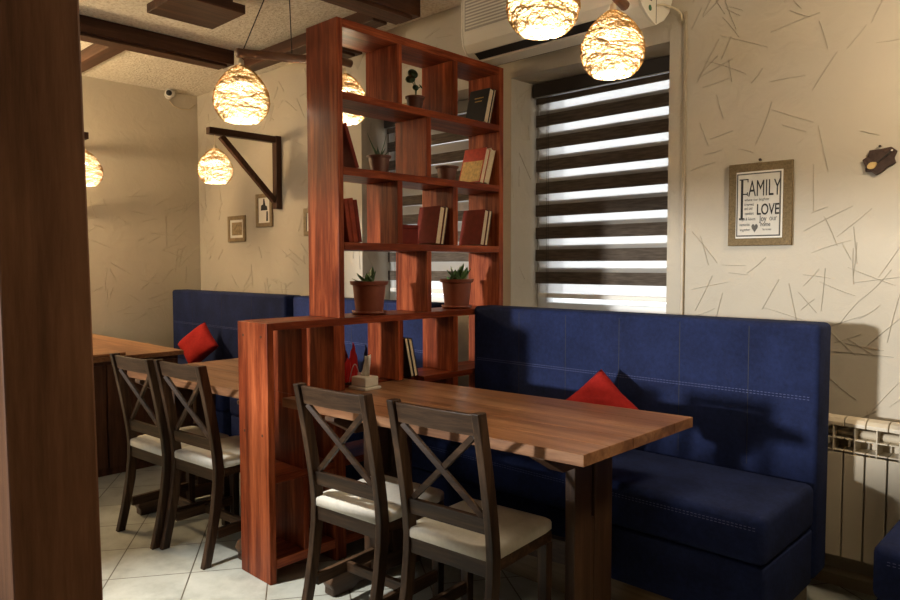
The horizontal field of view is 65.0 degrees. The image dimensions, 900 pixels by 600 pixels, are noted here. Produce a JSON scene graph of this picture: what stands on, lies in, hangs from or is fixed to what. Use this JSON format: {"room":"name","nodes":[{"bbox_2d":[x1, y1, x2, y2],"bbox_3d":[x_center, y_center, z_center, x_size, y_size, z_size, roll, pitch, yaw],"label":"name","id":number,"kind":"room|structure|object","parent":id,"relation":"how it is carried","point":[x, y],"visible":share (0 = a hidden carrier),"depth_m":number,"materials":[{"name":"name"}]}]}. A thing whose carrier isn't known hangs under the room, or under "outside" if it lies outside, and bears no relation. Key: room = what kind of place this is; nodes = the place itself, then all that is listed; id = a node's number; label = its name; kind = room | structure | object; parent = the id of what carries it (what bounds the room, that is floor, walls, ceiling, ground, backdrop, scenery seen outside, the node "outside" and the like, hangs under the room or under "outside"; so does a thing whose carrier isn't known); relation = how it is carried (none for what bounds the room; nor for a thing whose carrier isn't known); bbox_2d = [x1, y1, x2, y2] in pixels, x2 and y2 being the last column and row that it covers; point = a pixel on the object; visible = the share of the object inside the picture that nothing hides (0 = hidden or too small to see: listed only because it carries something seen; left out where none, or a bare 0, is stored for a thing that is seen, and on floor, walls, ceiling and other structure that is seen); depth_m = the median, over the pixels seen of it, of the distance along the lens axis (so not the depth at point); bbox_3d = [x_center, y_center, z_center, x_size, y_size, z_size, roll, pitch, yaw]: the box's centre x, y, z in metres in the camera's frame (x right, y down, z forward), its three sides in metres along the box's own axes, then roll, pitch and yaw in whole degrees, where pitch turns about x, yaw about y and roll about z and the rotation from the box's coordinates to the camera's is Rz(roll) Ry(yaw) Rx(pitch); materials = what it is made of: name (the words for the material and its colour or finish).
{"room":"cafe","nodes":[
{"label":"cafe","id":0,"kind":"room"},
{"bbox_2d":[82,76,200,347],"bbox_3d":[-4.726,-0.326,4.291,0.202,2.886,6.680,3,4,44],"label":"wall","id":1,"kind":"structure","parent":0,"point":[143,213],"depth_m":6.22,"materials":[{"name":"beige paint"}]},
{"bbox_2d":[84,132,103,185],"bbox_3d":[-2.908,-0.962,5.413,0.833,0.575,0.257,3,4,44],"label":"lamp","id":2,"kind":"object","parent":1,"relation":"attached to","point":[91,161],"depth_m":5.17,"materials":[{"name":"beige wicker"}]},
{"bbox_2d":[79,0,461,95],"bbox_3d":[-1.437,-1.673,1.303,8.990,0.100,7.020,3,4,44],"label":"ceiling","id":3,"kind":"structure","parent":0,"point":[271,27],"depth_m":4.71,"materials":[{"name":"paint"}]},
{"bbox_2d":[81,43,124,71],"bbox_3d":[-2.655,-1.776,5.189,1.275,0.084,0.110,3,4,44],"label":"ceiling beam","id":4,"kind":"structure","parent":3,"relation":"attached to","point":[92,55],"depth_m":5.02,"materials":[{"name":"brown wood"}]},
{"bbox_2d":[79,14,233,69],"bbox_3d":[-2.773,-1.699,4.023,0.160,0.119,3.300,3,4,44],"label":"ceiling beam","id":5,"kind":"structure","parent":3,"relation":"attached to","point":[92,30],"depth_m":4.75,"materials":[{"name":"brown wood"}]},
{"bbox_2d":[164,89,174,98],"bbox_3d":[-2.501,-1.844,6.309,0.091,0.087,0.152,-1,3,-24],"label":"security camera","id":6,"kind":"object","parent":3,"relation":"attached to","point":[169,93],"visible":1,"depth_m":6.25,"materials":[{"name":"white plastic"}]},
{"bbox_2d":[147,0,244,28],"bbox_3d":[-1.445,-1.696,4.019,0.385,0.129,0.400,3,4,44],"label":"ceiling box","id":7,"kind":"object","parent":3,"relation":"attached to","point":[211,14],"visible":1,"depth_m":3.99,"materials":[{"name":"brown wood"}]},
{"bbox_2d":[234,0,352,67],"bbox_3d":[-0.758,-1.435,3.494,0.061,0.604,0.678,3,4,44],"label":"log","id":8,"kind":"object","parent":3,"relation":"hanging from","point":[239,52],"visible":0.7,"depth_m":3.39,"materials":[{"name":"brown wood"}]},
{"bbox_2d":[212,58,269,124],"bbox_3d":[-0.968,-0.975,3.282,0.264,0.291,0.264,3,4,44],"label":"lamp","id":9,"kind":"object","parent":8,"relation":"hanging from","point":[239,82],"visible":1,"depth_m":3.20,"materials":[{"name":"wicker"}]},
{"bbox_2d":[238,59,243,79],"bbox_3d":[-0.969,-1.065,3.277,0.032,0.100,0.031,3,4,44],"label":"socket","id":10,"kind":"object","parent":9,"relation":"attached to","point":[240,62],"depth_m":3.26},
{"bbox_2d":[342,67,365,125],"bbox_3d":[-0.560,-1.082,3.731,0.264,0.292,0.264,3,4,44],"label":"lamp","id":11,"kind":"object","parent":8,"relation":"hanging from","point":[350,84],"visible":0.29,"depth_m":3.67,"materials":[{"name":"beige wicker"}]},
{"bbox_2d":[242,12,386,71],"bbox_3d":[-0.959,-1.711,4.703,1.510,0.082,0.110,3,4,44],"label":"ceiling beam","id":12,"kind":"structure","parent":3,"relation":"attached to","point":[298,42],"depth_m":4.73,"materials":[{"name":"brown wood"}]},
{"bbox_2d":[342,47,361,58],"bbox_3d":[-0.744,-1.696,4.741,0.200,0.119,0.240,3,4,44],"label":"ceiling beam","id":13,"kind":"structure","parent":3,"relation":"attached to","point":[347,53],"depth_m":4.72,"materials":[{"name":"brown wood"}]},
{"bbox_2d":[321,0,419,24],"bbox_3d":[-1.466,-1.645,2.946,0.180,0.119,3.550,3,4,44],"label":"ceiling beam","id":14,"kind":"structure","parent":3,"relation":"attached to","point":[395,12],"depth_m":4.04,"materials":[{"name":"brown wood"}]},
{"bbox_2d":[612,0,629,10],"bbox_3d":[0.491,-1.437,2.629,0.060,0.516,0.727,2,4,39],"label":"log","id":15,"kind":"object","parent":3,"relation":"hanging from","point":[623,5],"visible":0.95,"depth_m":2.88,"materials":[{"name":"brown wood"}]},
{"bbox_2d":[506,0,580,39],"bbox_3d":[0.323,-1.071,2.448,0.264,0.293,0.264,3,4,44],"label":"lamp","id":16,"kind":"object","parent":15,"relation":"hanging from","point":[529,14],"visible":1,"depth_m":2.38,"materials":[{"name":"beige wicker"}]},
{"bbox_2d":[580,2,645,80],"bbox_3d":[0.657,-1.052,2.850,0.264,0.292,0.264,3,4,44],"label":"lamp","id":17,"kind":"object","parent":15,"relation":"hanging from","point":[612,61],"visible":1,"depth_m":2.77,"materials":[{"name":"beige"}]},
{"bbox_2d":[361,344,367,371],"bbox_3d":[-0.404,0.300,3.400,0.015,0.175,0.053,3,4,44],"label":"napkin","id":18,"kind":"object","parent":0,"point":[365,352],"visible":0.32,"depth_m":3.39,"materials":[{"name":"paper"}]},
{"bbox_2d":[98,465,876,599],"bbox_3d":[-1.432,1.309,1.456,8.990,0.100,7.020,3,4,44],"label":"floor","id":19,"kind":"structure","parent":0,"point":[131,570],"depth_m":3.07,"materials":[{"name":"tile"}]},
{"bbox_2d":[0,0,102,599],"bbox_3d":[-0.673,-0.169,1.131,0.145,2.884,0.158,3,4,44],"label":"wooden post","id":20,"kind":"object","parent":19,"relation":"on","point":[50,540],"visible":1,"depth_m":1.09,"materials":[{"name":"brown wood"}]},
{"bbox_2d":[92,334,183,476],"bbox_3d":[-2.757,0.702,5.009,1.717,0.752,1.000,3,4,44],"label":"base cabinet","id":21,"kind":"object","parent":19,"relation":"on","point":[111,437],"visible":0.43,"depth_m":4.47,"materials":[{"name":"brown wood"}]},
{"bbox_2d":[93,346,125,357],"bbox_3d":[-2.460,0.344,4.449,0.525,0.020,0.610,3,4,44],"label":"table top","id":22,"kind":"object","parent":21,"relation":"on","point":[98,352],"visible":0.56,"depth_m":4.48,"materials":[{"name":"brown wood"}]},
{"bbox_2d":[109,353,229,549],"bbox_3d":[-1.392,0.705,3.548,0.372,0.892,0.442,2,4,40],"label":"dining chair","id":23,"kind":"object","parent":19,"relation":"on","point":[153,447],"visible":0.82,"depth_m":3.45,"materials":[{"name":"brown wood"}]},
{"bbox_2d":[153,359,240,569],"bbox_3d":[-1.083,0.716,3.329,0.372,0.892,0.442,2,4,39],"label":"dining chair","id":24,"kind":"object","parent":19,"relation":"on","point":[210,457],"visible":0.8,"depth_m":3.21,"materials":[{"name":"brown wood"}]},
{"bbox_2d":[173,289,299,436],"bbox_3d":[-1.931,0.498,5.519,1.780,1.105,0.656,3,4,44],"label":"sofa","id":25,"kind":"object","parent":19,"relation":"on","point":[221,311],"visible":0.29,"depth_m":5.59,"materials":[{"name":"blue fabric"}]},
{"bbox_2d":[178,322,217,362],"bbox_3d":[-1.980,0.355,5.551,0.360,0.356,0.199,0,3,-5],"label":"throw cushion","id":26,"kind":"object","parent":25,"relation":"on","point":[199,343],"visible":0.97,"depth_m":5.49,"materials":[{"name":"red fabric"}]},
{"bbox_2d":[127,358,360,559],"bbox_3d":[-1.067,0.761,3.736,1.110,0.760,0.843,3,4,44],"label":"trestle table","id":27,"kind":"object","parent":19,"relation":"on","point":[223,375],"visible":0.23,"depth_m":3.80,"materials":[{"name":"brown wood"}]},
{"bbox_2d":[230,296,444,479],"bbox_3d":[-0.725,0.555,4.366,1.380,1.105,0.656,3,4,44],"label":"sofa","id":28,"kind":"object","parent":19,"relation":"on","point":[357,334],"visible":0.1,"depth_m":4.43,"materials":[{"name":"blue fabric"}]},
{"bbox_2d":[230,397,363,442],"bbox_3d":[-0.779,0.681,4.316,1.380,0.170,0.498,3,4,44],"label":"seat cushion","id":29,"kind":"object","parent":28,"relation":"on","point":[234,407],"depth_m":4.54,"materials":[{"name":"blue fabric"}]},
{"bbox_2d":[293,382,443,599],"bbox_3d":[-0.293,0.749,2.668,0.372,0.892,0.442,2,4,39],"label":"dining chair","id":30,"kind":"object","parent":19,"relation":"on","point":[370,506],"visible":0.93,"depth_m":2.57,"materials":[{"name":"brown wood"}]},
{"bbox_2d":[238,16,502,584],"bbox_3d":[-0.307,-0.050,3.484,0.230,2.404,1.508,3,4,44],"label":"open bookshelf","id":31,"kind":"object","parent":19,"relation":"on","point":[275,354],"visible":0.72,"depth_m":3.23,"materials":[{"name":"red wood"}]},
{"bbox_2d":[344,199,352,241],"bbox_3d":[-0.511,-0.360,3.227,0.150,0.196,0.054,3,4,44],"label":"book","id":32,"kind":"object","parent":31,"relation":"on","point":[348,237],"visible":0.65,"depth_m":3.18,"materials":[{"name":"fabric"}]},
{"bbox_2d":[343,122,358,167],"bbox_3d":[-0.500,-0.696,3.228,0.160,0.199,0.088,3,4,44],"label":"book","id":33,"kind":"object","parent":31,"relation":"on","point":[349,156],"visible":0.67,"depth_m":3.19,"materials":[{"name":"red fabric"}]},
{"bbox_2d":[345,198,357,241],"bbox_3d":[-0.492,-0.364,3.247,0.150,0.202,0.059,3,4,44],"label":"book","id":34,"kind":"object","parent":31,"relation":"on","point":[350,200],"visible":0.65,"depth_m":3.19,"materials":[{"name":"fabric"}]},
{"bbox_2d":[353,199,361,242],"bbox_3d":[-0.473,-0.362,3.266,0.150,0.195,0.050,3,4,44],"label":"book","id":35,"kind":"object","parent":31,"relation":"on","point":[355,200],"visible":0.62,"depth_m":3.21,"materials":[{"name":"red paper"}]},
{"bbox_2d":[350,267,387,314],"bbox_3d":[-0.389,-0.047,3.399,0.185,0.228,0.185,3,4,44],"label":"potted plant","id":36,"kind":"object","parent":31,"relation":"on","point":[369,294],"visible":1,"depth_m":3.34,"materials":[{"name":"green plant"}]},
{"bbox_2d":[366,133,390,171],"bbox_3d":[-0.341,-0.701,3.388,0.120,0.193,0.120,-1,3,-17],"label":"potted plant","id":37,"kind":"object","parent":31,"relation":"on","point":[378,161],"visible":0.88,"depth_m":3.35,"materials":[{"name":"green plant"}]},
{"bbox_2d":[403,337,413,376],"bbox_3d":[-0.253,0.281,3.529,0.150,0.199,0.066,3,4,44],"label":"book","id":38,"kind":"object","parent":31,"relation":"on","point":[408,371],"visible":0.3,"depth_m":3.48,"materials":[{"name":"beige paper"}]},
{"bbox_2d":[403,225,417,243],"bbox_3d":[-0.244,-0.325,3.523,0.124,0.095,0.124,3,4,44],"label":"book","id":39,"kind":"object","parent":31,"relation":"on","point":[410,232],"visible":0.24,"depth_m":3.49,"materials":[{"name":"red fabric"}]},
{"bbox_2d":[408,338,417,376],"bbox_3d":[-0.234,0.282,3.548,0.150,0.195,0.067,3,4,44],"label":"book","id":40,"kind":"object","parent":31,"relation":"on","point":[410,341],"visible":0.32,"depth_m":3.50,"materials":[{"name":"beige paper"}]},
{"bbox_2d":[405,69,424,107],"bbox_3d":[-0.177,-1.047,3.527,0.105,0.211,0.104,-1,3,-12],"label":"potted plant","id":41,"kind":"object","parent":31,"relation":"on","point":[415,100],"visible":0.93,"depth_m":3.50,"materials":[{"name":"green plant"}]},
{"bbox_2d":[417,206,444,244],"bbox_3d":[-0.104,-0.384,3.655,0.155,0.198,0.072,3,4,44],"label":"book","id":42,"kind":"object","parent":31,"relation":"on","point":[430,219],"visible":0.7,"depth_m":3.62,"materials":[{"name":"red paper"}]},
{"bbox_2d":[440,206,448,244],"bbox_3d":[-0.080,-0.384,3.676,0.150,0.197,0.059,3,4,44],"label":"book","id":43,"kind":"object","parent":31,"relation":"on","point":[446,208],"visible":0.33,"depth_m":3.63,"materials":[{"name":"beige paper"}]},
{"bbox_2d":[435,165,458,179],"bbox_3d":[-0.016,-0.664,3.744,0.126,0.082,0.126,3,4,44],"label":"flower pot","id":44,"kind":"object","parent":31,"relation":"on","point":[444,171],"visible":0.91,"depth_m":3.70,"materials":[{"name":"ceramic"}]},
{"bbox_2d":[440,264,473,308],"bbox_3d":[0.036,-0.079,3.842,0.185,0.244,0.185,3,4,44],"label":"potted plant","id":45,"kind":"object","parent":31,"relation":"on","point":[456,288],"visible":1,"depth_m":3.79,"materials":[{"name":"green plant"}]},
{"bbox_2d":[459,209,488,245],"bbox_3d":[0.132,-0.398,3.904,0.160,0.199,0.074,3,4,44],"label":"book","id":46,"kind":"object","parent":31,"relation":"on","point":[474,222],"visible":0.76,"depth_m":3.88,"materials":[{"name":"red fabric"}]},
{"bbox_2d":[459,147,489,183],"bbox_3d":[0.133,-0.732,3.889,0.160,0.200,0.090,3,4,44],"label":"book","id":47,"kind":"object","parent":31,"relation":"on","point":[475,161],"visible":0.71,"depth_m":3.86,"materials":[{"name":"red paper"}]},
{"bbox_2d":[460,160,482,181],"bbox_3d":[0.116,-0.704,3.871,0.146,0.120,0.001,3,-13,44],"label":"picture","id":48,"kind":"object","parent":47,"relation":"attached to","point":[471,171],"depth_m":3.87},
{"bbox_2d":[466,88,493,122],"bbox_3d":[0.161,-1.060,3.891,0.145,0.197,0.086,3,4,44],"label":"book","id":49,"kind":"object","parent":31,"relation":"on","point":[480,101],"visible":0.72,"depth_m":3.86,"materials":[{"name":"black paper"}]},
{"bbox_2d":[484,210,491,245],"bbox_3d":[0.157,-0.398,3.924,0.150,0.197,0.064,3,4,44],"label":"book","id":50,"kind":"object","parent":31,"relation":"on","point":[490,212],"visible":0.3,"depth_m":3.88,"materials":[{"name":"beige paper"}]},
{"bbox_2d":[484,148,494,183],"bbox_3d":[0.165,-0.734,3.915,0.150,0.202,0.094,3,4,44],"label":"book","id":51,"kind":"object","parent":31,"relation":"on","point":[492,152],"visible":0.3,"depth_m":3.87,"materials":[{"name":"beige paper"}]},
{"bbox_2d":[488,89,495,122],"bbox_3d":[0.182,-1.061,3.909,0.140,0.196,0.068,3,4,44],"label":"book","id":52,"kind":"object","parent":31,"relation":"on","point":[493,100],"visible":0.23,"depth_m":3.86,"materials":[{"name":"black paper"}]},
{"bbox_2d":[386,398,551,599],"bbox_3d":[0.076,0.764,2.361,0.372,0.892,0.442,2,4,39],"label":"dining chair","id":53,"kind":"object","parent":19,"relation":"on","point":[483,537],"visible":1,"depth_m":2.26,"materials":[{"name":"brown wood"}]},
{"bbox_2d":[282,378,692,599],"bbox_3d":[0.081,0.806,2.821,1.508,0.760,0.743,2,4,38],"label":"trestle table","id":54,"kind":"object","parent":19,"relation":"on","point":[580,440],"visible":0.7,"depth_m":2.53,"materials":[{"name":"brown wood"}]},
{"bbox_2d":[345,364,359,384],"bbox_3d":[-0.482,0.344,3.336,0.124,0.096,0.124,3,4,44],"label":"napkin holder","id":55,"kind":"object","parent":54,"relation":"on","point":[349,382],"visible":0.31,"depth_m":3.28,"materials":[{"name":"metal"}]},
{"bbox_2d":[345,358,354,382],"bbox_3d":[-0.479,0.327,3.297,0.015,0.115,0.097,3,4,44],"label":"napkin","id":56,"kind":"object","parent":55,"relation":"in","point":[348,366],"visible":0.55,"depth_m":3.30,"materials":[{"name":"red paper"}]},
{"bbox_2d":[349,343,357,375],"bbox_3d":[-0.463,0.291,3.356,0.015,0.180,0.072,3,4,44],"label":"napkin","id":57,"kind":"object","parent":55,"relation":"in","point":[353,356],"visible":0.54,"depth_m":3.36,"materials":[{"name":"red paper"}]},
{"bbox_2d":[349,354,380,390],"bbox_3d":[-0.389,0.326,3.225,0.114,0.158,0.100,2,4,40],"label":"napkin holder","id":58,"kind":"object","parent":54,"relation":"on","point":[365,381],"visible":1,"depth_m":3.21,"materials":[{"name":"paper"}]},
{"bbox_2d":[349,385,380,390],"bbox_3d":[-0.389,0.398,3.229,0.114,0.014,0.100,2,4,40],"label":"tray","id":59,"kind":"object","parent":54,"relation":"on","point":[357,387],"depth_m":3.19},
{"bbox_2d":[412,305,830,599],"bbox_3d":[0.620,0.619,3.080,1.706,1.105,0.656,3,4,44],"label":"sofa","id":60,"kind":"object","parent":19,"relation":"on","point":[730,505],"visible":0.83,"depth_m":2.77,"materials":[{"name":"blue fabric"}]},
{"bbox_2d":[566,369,638,409],"bbox_3d":[0.639,0.482,3.047,0.354,0.350,0.196,0,3,-5],"label":"throw cushion","id":61,"kind":"object","parent":60,"relation":"on","point":[599,389],"visible":0.33,"depth_m":3.03,"materials":[{"name":"red fabric"}]},
{"bbox_2d":[412,434,812,565],"bbox_3d":[0.566,0.745,3.030,1.706,0.170,0.498,3,4,44],"label":"seat cushion","id":62,"kind":"object","parent":60,"relation":"on","point":[736,514],"depth_m":2.58,"materials":[{"name":"blue fabric"}]},
{"bbox_2d":[873,520,899,599],"bbox_3d":[1.995,0.685,1.765,1.508,1.105,0.656,3,4,44],"label":"sofa","id":63,"kind":"object","parent":19,"relation":"on","point":[886,568],"visible":1,"depth_m":2.03,"materials":[{"name":"blue fabric"}]},
{"bbox_2d":[197,0,899,576],"bbox_3d":[0.874,-0.310,3.788,8.990,2.888,0.342,3,4,44],"label":"wall","id":64,"kind":"structure","parent":0,"point":[815,84],"depth_m":3.12,"materials":[{"name":"beige paint"}]},
{"bbox_2d":[227,215,245,241],"bbox_3d":[-1.853,-0.618,6.139,0.290,0.225,0.016,3,4,44],"label":"picture","id":65,"kind":"object","parent":64,"relation":"attached to","point":[236,224],"visible":1,"depth_m":6.13},
{"bbox_2d":[232,222,241,235],"bbox_3d":[-1.850,-0.618,6.135,0.170,0.111,0.001,3,4,44],"label":"print","id":66,"kind":"object","parent":65,"relation":"attached to","point":[236,226],"depth_m":6.14},
{"bbox_2d":[197,127,281,208],"bbox_3d":[-1.600,-1.004,5.414,0.257,0.575,0.682,3,4,44],"label":"lamp","id":67,"kind":"object","parent":64,"relation":"attached to","point":[219,172],"depth_m":5.35,"materials":[{"name":"beige"}]},
{"bbox_2d":[255,193,272,227],"bbox_3d":[-1.532,-0.739,5.825,0.245,0.275,0.016,3,4,44],"label":"picture","id":68,"kind":"object","parent":64,"relation":"attached to","point":[264,207],"visible":0.82,"depth_m":5.83,"materials":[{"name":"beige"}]},
{"bbox_2d":[261,199,267,220],"bbox_3d":[-1.531,-0.742,5.822,0.105,0.185,0.001,3,4,44],"label":"print","id":69,"kind":"object","parent":68,"relation":"attached to","point":[264,202],"depth_m":5.82,"materials":[{"name":"white paper"}]},
{"bbox_2d":[303,208,307,235],"bbox_3d":[-1.037,-0.594,5.358,0.240,0.210,0.016,3,4,44],"label":"picture","id":70,"kind":"object","parent":64,"relation":"attached to","point":[305,210],"visible":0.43,"depth_m":5.42},
{"bbox_2d":[389,133,468,302],"bbox_3d":[-0.128,-0.613,4.730,1.040,1.360,0.315,3,4,44],"label":"window","id":71,"kind":"structure","parent":64,"relation":"in","point":[435,297],"depth_m":4.90,"materials":[{"name":"glass"}]},
{"bbox_2d":[384,99,468,293],"bbox_3d":[-0.099,-0.657,4.758,0.980,1.264,0.072,3,4,44],"label":"roller blind","id":72,"kind":"object","parent":71,"relation":"attached to","point":[441,262],"visible":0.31,"depth_m":4.73,"materials":[{"name":"brown fabric"}]},
{"bbox_2d":[461,0,671,65],"bbox_3d":[0.553,-1.462,3.567,1.062,0.387,0.334,3,4,44],"label":"air conditioner","id":73,"kind":"object","parent":64,"relation":"attached to","point":[487,35],"visible":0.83,"depth_m":3.63,"materials":[{"name":"beige plastic"}]},
{"bbox_2d":[465,0,507,31],"bbox_3d":[0.441,-1.505,3.449,1.000,0.160,0.005,3,4,44],"label":"grille","id":74,"kind":"object","parent":73,"relation":"attached to","point":[480,15],"depth_m":3.70,"materials":[{"name":"white plastic"}]},
{"bbox_2d":[656,4,682,20],"bbox_3d":[1.010,-1.328,3.252,0.171,0.057,0.014,-2,3,-30],"label":"power cable","id":75,"kind":"object","parent":73,"relation":"attached to","point":[672,7],"visible":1,"depth_m":3.27,"materials":[{"name":"white plastic"}]},
{"bbox_2d":[538,80,668,313],"bbox_3d":[0.812,-0.569,3.832,0.960,1.360,0.315,3,4,44],"label":"window","id":76,"kind":"structure","parent":64,"relation":"in","point":[626,290],"depth_m":3.95,"materials":[{"name":"glass"}]},
{"bbox_2d":[533,55,669,301],"bbox_3d":[0.840,-0.612,3.860,0.936,1.264,0.072,3,4,44],"label":"roller blind","id":77,"kind":"object","parent":76,"relation":"attached to","point":[654,70],"visible":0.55,"depth_m":3.86,"materials":[{"name":"brown fabric"}]},
{"bbox_2d":[666,25,683,314],"bbox_3d":[1.069,-0.564,3.351,0.073,1.440,0.004,3,4,44],"label":"trim","id":78,"kind":"structure","parent":64,"relation":"attached to","point":[676,33],"depth_m":3.35,"materials":[{"name":"beige paint"}]},
{"bbox_2d":[680,11,687,314],"bbox_3d":[1.097,-0.466,3.322,0.016,1.747,0.012,3,4,44],"label":"cable conduit","id":79,"kind":"object","parent":64,"relation":"attached to","point":[685,12],"visible":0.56,"depth_m":3.31,"materials":[{"name":"white plastic"}]},
{"bbox_2d":[728,158,793,245],"bbox_3d":[1.349,-0.426,3.076,0.270,0.377,0.021,3,4,44],"label":"framed poster","id":80,"kind":"object","parent":64,"relation":"attached to","point":[760,209],"visible":1,"depth_m":3.06,"materials":[{"name":"grey paper"}]},
{"bbox_2d":[813,570,875,596],"bbox_3d":[2.448,1.192,2.113,3.900,0.055,0.015,3,4,44],"label":"baseboard","id":81,"kind":"structure","parent":64,"relation":"attached to","point":[849,583],"depth_m":2.89,"materials":[{"name":"brown wood"}]},
{"bbox_2d":[822,564,872,583],"bbox_3d":[2.455,1.147,2.046,3.600,0.028,0.028,3,4,44],"label":"pipe","id":82,"kind":"object","parent":64,"relation":"attached to","point":[846,573],"visible":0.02,"depth_m":2.85,"materials":[{"name":"brown metal"}]},
{"bbox_2d":[825,413,899,564],"bbox_3d":[1.847,0.748,2.548,1.060,0.555,0.093,3,4,44],"label":"radiator","id":83,"kind":"object","parent":64,"relation":"attached to","point":[863,499],"visible":0.61,"depth_m":2.74,"materials":[{"name":"beige metal"}]},
{"bbox_2d":[862,145,896,174],"bbox_3d":[1.675,-0.547,2.757,0.118,0.115,0.022,3,4,44],"label":"wall ornament","id":84,"kind":"object","parent":64,"relation":"attached to","point":[877,161],"visible":1,"depth_m":2.75,"materials":[{"name":"wood"}]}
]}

